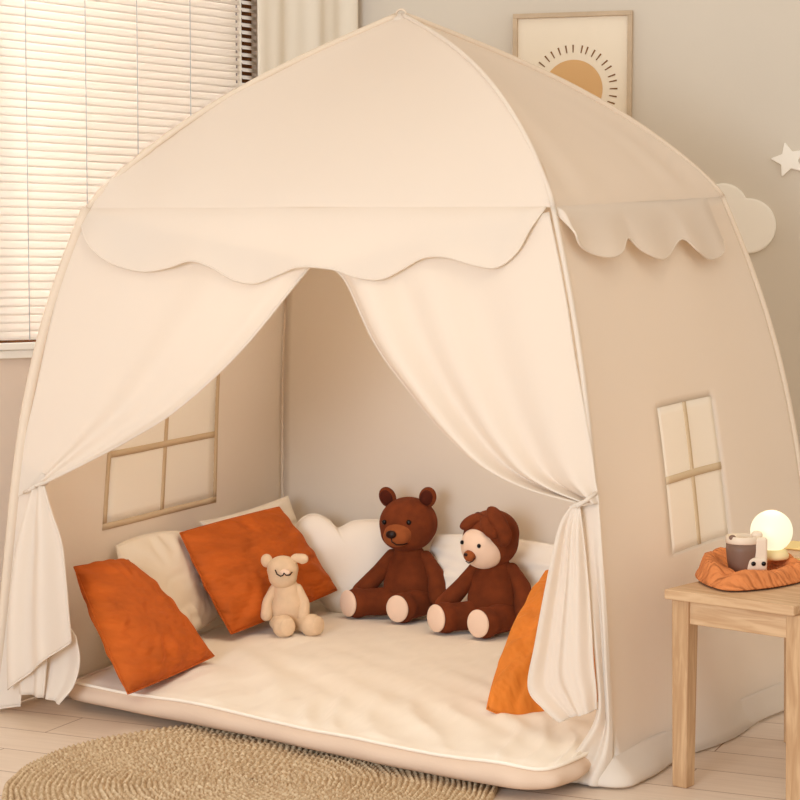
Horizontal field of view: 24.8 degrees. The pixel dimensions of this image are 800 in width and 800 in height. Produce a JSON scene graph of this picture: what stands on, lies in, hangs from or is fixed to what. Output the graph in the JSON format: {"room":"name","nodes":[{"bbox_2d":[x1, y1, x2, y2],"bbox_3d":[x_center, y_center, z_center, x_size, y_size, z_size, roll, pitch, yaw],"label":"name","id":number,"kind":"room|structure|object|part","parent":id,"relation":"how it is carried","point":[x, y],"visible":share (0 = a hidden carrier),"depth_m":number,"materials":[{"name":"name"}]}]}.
{"room":"children's room","nodes":[
{"label":"children's room","id":0,"kind":"room"},
{"bbox_2d":[0,0,257,589],"bbox_3d":[-1.769,-0.512,4.885,0.120,2.600,4.720,4,5,44],"label":"wall","id":1,"kind":"structure","parent":0,"point":[13,371],"depth_m":5.46,"materials":[{"name":"paint"}]},
{"bbox_2d":[0,339,35,358],"bbox_3d":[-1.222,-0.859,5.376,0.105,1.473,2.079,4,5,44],"label":"window sill","id":2,"kind":"structure","parent":1,"relation":"in","point":[27,353],"depth_m":5.44,"materials":[{"name":"white wood"}]},
{"bbox_3d":[-1.202,-0.135,5.405,0.050,0.024,2.079,4,5,44],"label":"sill","id":3,"kind":"part","parent":2,"relation":"part of","materials":[{"name":"white paint"}]},
{"bbox_2d":[0,0,255,349],"bbox_3d":[-1.158,-0.871,5.373,0.056,1.449,1.944,4,5,44],"label":"window blind","id":4,"kind":"object","parent":1,"relation":"attached to","point":[86,86],"visible":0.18,"depth_m":5.54,"materials":[{"name":"white plastic"}]},
{"bbox_3d":[-1.180,-0.158,5.390,0.030,0.020,1.869,4,5,44],"label":"rail","id":5,"kind":"part","parent":4,"relation":"part of","materials":[{"name":"white paint"}]},
{"bbox_3d":[-1.108,-0.863,5.397,0.002,1.369,0.003,2,5,32],"label":"ladder cord","id":6,"kind":"part","parent":4,"relation":"part of","materials":[{"name":"white fabric"}]},
{"bbox_3d":[-0.958,-0.873,5.553,0.002,1.369,0.003,2,5,32],"label":"ladder cord","id":7,"kind":"part","parent":4,"relation":"part of","materials":[{"name":"white fabric"}]},
{"bbox_3d":[-0.821,-0.883,5.694,0.002,1.369,0.003,2,5,32],"label":"ladder cord","id":8,"kind":"part","parent":4,"relation":"part of","materials":[{"name":"white fabric"}]},
{"bbox_3d":[-0.672,-0.893,5.847,0.002,1.369,0.003,2,5,32],"label":"ladder cord","id":9,"kind":"part","parent":4,"relation":"part of","materials":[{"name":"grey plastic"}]},
{"bbox_2d":[257,0,357,75],"bbox_3d":[-0.314,-0.542,6.232,0.028,2.360,0.464,4,5,44],"label":"drape","id":10,"kind":"object","parent":1,"relation":"hanging from","point":[287,30],"visible":0.13,"depth_m":6.15,"materials":[{"name":"beige fabric"}]},
{"bbox_2d":[0,695,785,799],"bbox_3d":[-0.214,0.940,3.408,7.000,0.100,8.000,2,5,32],"label":"floor","id":11,"kind":"structure","parent":0,"point":[751,765],"depth_m":4.29,"materials":[{"name":"brown wood"}]},
{"bbox_2d":[1,724,497,799],"bbox_3d":[-0.327,0.841,4.013,1.081,0.016,1.081,3,5,38],"label":"round rug","id":12,"kind":"object","parent":11,"relation":"on","point":[188,762],"visible":0.81,"depth_m":4.05,"materials":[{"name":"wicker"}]},
{"bbox_2d":[0,8,799,787],"bbox_3d":[-0.047,-0.126,4.839,1.976,1.833,1.564,3,5,35],"label":"tent","id":13,"kind":"object","parent":11,"relation":"on","point":[406,254],"visible":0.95,"depth_m":4.50,"materials":[{"name":"beige fabric"}]},
{"bbox_3d":[-0.975,0.478,4.644,0.155,0.640,0.034,2,4,22],"label":"corner panel","id":14,"kind":"part","parent":13,"relation":"part of","materials":[{"name":"beige fabric"}]},
{"bbox_3d":[-0.635,0.087,5.308,0.234,1.341,1.556,2,4,23],"label":"wall panel","id":15,"kind":"part","parent":13,"relation":"part of","materials":[{"name":"beige fabric"}]},
{"bbox_2d":[18,230,305,496],"bbox_3d":[-0.590,-0.100,4.503,0.843,0.729,0.108,1,4,20],"label":"curtain","id":16,"kind":"object","parent":13,"relation":"hanging from","point":[135,324],"depth_m":4.51,"materials":[{"name":"beige fabric"}]},
{"bbox_3d":[-0.110,-0.740,4.609,1.243,0.540,0.570,2,4,24],"label":"roof panel","id":17,"kind":"part","parent":13,"relation":"part of","materials":[{"name":"beige fabric"}]},
{"bbox_2d":[68,601,597,789],"bbox_3d":[-0.002,0.732,4.865,1.743,0.077,1.435,2,5,32],"label":"mattress","id":18,"kind":"object","parent":13,"relation":"in","point":[378,689],"visible":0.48,"depth_m":4.48,"materials":[{"name":"beige fabric"}]},
{"bbox_2d":[73,558,214,694],"bbox_3d":[-0.700,0.574,4.729,0.365,0.275,0.452,2,5,32],"label":"cushion","id":19,"kind":"object","parent":18,"relation":"on","point":[147,640],"visible":1,"depth_m":4.69,"materials":[{"name":"orange fabric"}]},
{"bbox_2d":[116,531,219,630],"bbox_3d":[-0.659,0.528,5.215,0.152,0.289,0.408,2,5,32],"label":"cushion","id":20,"kind":"object","parent":18,"relation":"on","point":[163,556],"visible":0.44,"depth_m":5.21,"materials":[{"name":"beige fabric"}]},
{"bbox_2d":[200,496,296,525],"bbox_3d":[-0.451,0.462,5.679,0.090,0.288,0.479,3,5,41],"label":"cushion","id":21,"kind":"object","parent":18,"relation":"on","point":[284,503],"visible":0.13,"depth_m":5.76,"materials":[{"name":"beige fabric"}]},
{"bbox_2d":[180,507,336,634],"bbox_3d":[-0.415,0.497,5.419,0.231,0.309,0.488,3,5,37],"label":"cushion","id":22,"kind":"object","parent":18,"relation":"on","point":[226,555],"visible":0.87,"depth_m":5.32,"materials":[{"name":"orange fabric"}]},
{"bbox_2d":[261,554,323,637],"bbox_3d":[-0.315,0.562,5.244,0.141,0.234,0.176,-2,5,-32],"label":"teddy bear","id":23,"kind":"object","parent":18,"relation":"on","point":[286,606],"visible":1,"depth_m":5.24},
{"bbox_3d":[-0.376,0.586,5.269,0.052,0.106,0.054,0,4,6],"label":"arm","id":24,"kind":"part","parent":23,"relation":"part of"},
{"bbox_3d":[-0.340,0.646,5.241,0.064,0.066,0.130,-1,4,-12],"label":"leg","id":25,"kind":"part","parent":23,"relation":"part of","materials":[{"name":"beige fabric"}]},
{"bbox_3d":[-0.287,0.587,5.260,0.052,0.106,0.054,0,4,6],"label":"arm","id":26,"kind":"part","parent":23,"relation":"part of"},
{"bbox_3d":[-0.274,0.646,5.243,0.119,0.066,0.064,3,5,42],"label":"leg","id":27,"kind":"part","parent":23,"relation":"part of","materials":[{"name":"beige fabric"}]},
{"bbox_3d":[-0.002,0.743,4.866,1.745,0.055,1.435,2,5,32],"label":"panel","id":28,"kind":"part","parent":18,"relation":"part of","materials":[{"name":"beige fabric"}]},
{"bbox_2d":[295,513,391,612],"bbox_3d":[-0.150,0.514,5.676,0.384,0.307,0.159,0,4,2],"label":"cushion","id":29,"kind":"object","parent":18,"relation":"on","point":[347,552],"visible":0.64,"depth_m":5.64,"materials":[{"name":"beige fabric"}]},
{"bbox_2d":[340,487,445,622],"bbox_3d":[-0.007,0.460,5.507,0.297,0.397,0.246,2,4,29],"label":"teddy bear","id":30,"kind":"object","parent":18,"relation":"on","point":[413,578],"visible":0.98,"depth_m":5.48},
{"bbox_3d":[-0.075,0.613,5.524,0.205,0.091,0.087,-1,4,-20],"label":"leg","id":31,"kind":"part","parent":30,"relation":"part of","materials":[{"name":"brown fabric"}]},
{"bbox_3d":[-0.076,0.535,5.563,0.144,0.162,0.059,0,4,-4],"label":"arm","id":32,"kind":"part","parent":30,"relation":"part of"},
{"bbox_3d":[0.035,0.617,5.470,0.087,0.091,0.197,2,4,29],"label":"leg","id":33,"kind":"part","parent":30,"relation":"part of","materials":[{"name":"brown fabric"}]},
{"bbox_3d":[0.103,0.539,5.505,0.061,0.162,0.106,-2,5,-32],"label":"arm","id":34,"kind":"part","parent":30,"relation":"part of"},
{"bbox_2d":[427,506,530,638],"bbox_3d":[0.225,0.489,5.269,0.265,0.372,0.260,-3,5,-35],"label":"teddy bear","id":35,"kind":"object","parent":18,"relation":"on","point":[497,589],"visible":0.98,"depth_m":5.24},
{"bbox_3d":[0.172,0.551,5.331,0.144,0.162,0.059,0,4,-3],"label":"arm","id":36,"kind":"part","parent":35,"relation":"part of"},
{"bbox_3d":[0.179,0.629,5.287,0.195,0.091,0.087,-2,4,-25],"label":"leg","id":37,"kind":"part","parent":35,"relation":"part of","materials":[{"name":"brown fabric"}]},
{"bbox_3d":[0.275,0.632,5.234,0.087,0.091,0.202,3,5,35],"label":"leg","id":38,"kind":"part","parent":35,"relation":"part of","materials":[{"name":"brown fabric"}]},
{"bbox_3d":[0.349,0.555,5.267,0.061,0.162,0.106,-2,4,-30],"label":"arm","id":39,"kind":"part","parent":35,"relation":"part of"},
{"bbox_2d":[429,534,553,601],"bbox_3d":[0.289,0.533,5.439,0.505,0.233,0.128,2,5,32],"label":"cushion","id":40,"kind":"object","parent":18,"relation":"on","point":[533,558],"visible":0.26,"depth_m":5.44,"materials":[{"name":"beige fabric"}]},
{"bbox_2d":[486,570,597,714],"bbox_3d":[0.367,0.600,4.459,0.272,0.333,0.499,2,5,32],"label":"cushion","id":41,"kind":"object","parent":18,"relation":"on","point":[509,693],"visible":0.23,"depth_m":4.37,"materials":[{"name":"orange fabric"}]},
{"bbox_3d":[0.383,0.076,5.468,1.942,1.341,0.167,2,5,32],"label":"wall panel","id":42,"kind":"part","parent":13,"relation":"part of","materials":[{"name":"beige fabric"}]},
{"bbox_2d":[339,212,598,503],"bbox_3d":[0.135,-0.105,4.166,0.701,0.646,0.119,2,4,24],"label":"curtain","id":43,"kind":"object","parent":13,"relation":"hanging from","point":[469,312],"depth_m":4.13,"materials":[{"name":"beige fabric"}]},
{"bbox_3d":[0.333,-0.748,4.732,0.696,0.540,1.056,2,5,32],"label":"roof panel","id":44,"kind":"part","parent":13,"relation":"part of","materials":[{"name":"beige fabric"}]},
{"bbox_3d":[0.401,0.539,3.988,0.134,0.618,0.090,-3,5,-42],"label":"corner panel","id":45,"kind":"part","parent":13,"relation":"part of","materials":[{"name":"beige fabric"}]},
{"bbox_3d":[0.743,0.143,4.505,0.350,1.336,1.188,2,5,32],"label":"wall panel","id":46,"kind":"part","parent":13,"relation":"part of","materials":[{"name":"beige fabric"}]},
{"bbox_2d":[664,581,799,799],"bbox_3d":[0.886,0.625,4.090,0.334,0.438,0.560,3,5,41],"label":"side table","id":47,"kind":"object","parent":11,"relation":"on","point":[775,611],"visible":0.8,"depth_m":3.92,"materials":[{"name":"brown wood"}]},
{"bbox_3d":[0.624,0.642,3.992,0.043,0.416,0.043,3,5,41],"label":"leg","id":48,"kind":"part","parent":47,"relation":"part of","materials":[{"name":"brown wood"}]},
{"bbox_2d":[695,547,799,590],"bbox_3d":[0.791,0.369,4.148,0.287,0.055,0.467,2,5,32],"label":"folded cloth","id":49,"kind":"object","parent":47,"relation":"on","point":[713,571],"visible":0.74,"depth_m":4.00,"materials":[{"name":"orange fabric"}]},
{"bbox_2d":[725,531,766,571],"bbox_3d":[0.781,0.342,4.114,0.090,0.096,0.075,0,4,0],"label":"mug","id":50,"kind":"object","parent":49,"relation":"on","point":[744,551],"visible":0.98,"depth_m":4.08,"materials":[{"name":"brown ceramic"}]},
{"bbox_3d":[0.802,0.349,4.095,0.048,0.081,0.028,0,4,0],"label":"handle","id":51,"kind":"part","parent":50,"relation":"part of","materials":[{"name":"beige ceramic"}]},
{"bbox_3d":[0.805,0.304,4.104,0.026,0.020,0.020,0,4,0],"label":"ear knob","id":52,"kind":"part","parent":50,"relation":"part of","materials":[{"name":"beige ceramic"}]},
{"bbox_2d":[750,510,792,560],"bbox_3d":[0.852,0.308,4.170,0.096,0.111,0.096,2,5,32],"label":"globe lamp","id":53,"kind":"object","parent":49,"relation":"on","point":[774,525],"visible":0.8,"depth_m":4.14,"materials":[{"name":"white glass"}]},
{"bbox_3d":[0.948,0.617,4.364,0.043,0.416,0.043,3,5,41],"label":"leg","id":54,"kind":"part","parent":47,"relation":"part of","materials":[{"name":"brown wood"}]},
{"bbox_2d":[784,541,799,560],"bbox_3d":[0.982,0.365,4.365,0.158,0.028,0.118,3,5,41],"label":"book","id":55,"kind":"object","parent":47,"relation":"on","point":[793,547],"visible":0.44,"depth_m":4.34,"materials":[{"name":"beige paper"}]},
{"bbox_3d":[0.835,0.654,3.810,0.043,0.416,0.043,3,5,41],"label":"leg","id":56,"kind":"part","parent":47,"relation":"part of","materials":[{"name":"brown wood"}]},
{"bbox_2d":[358,0,799,446],"bbox_3d":[1.695,-0.593,6.081,3.900,2.600,0.120,1,4,13],"label":"wall","id":57,"kind":"structure","parent":0,"point":[718,81],"depth_m":6.14,"materials":[{"name":"paint"}]},
{"bbox_2d":[513,10,632,116],"bbox_3d":[0.589,-1.042,6.231,0.409,0.565,0.026,1,4,13],"label":"picture frame","id":58,"kind":"object","parent":57,"relation":"attached to","point":[592,51],"visible":0.48,"depth_m":6.21,"materials":[{"name":"beige paper"}]},
{"bbox_2d":[716,183,775,253],"bbox_3d":[1.082,-0.609,6.152,0.373,0.246,0.015,1,4,13],"label":"plaque","id":59,"kind":"object","parent":57,"relation":"attached to","point":[756,222],"visible":0.4,"depth_m":6.12,"materials":[{"name":"white paint"}]},
{"bbox_2d":[771,143,799,175],"bbox_3d":[1.298,-0.805,6.090,0.109,0.112,0.013,1,4,13],"label":"plaque","id":60,"kind":"object","parent":57,"relation":"attached to","point":[789,159],"visible":1,"depth_m":6.08,"materials":[{"name":"white paint"}]}
]}

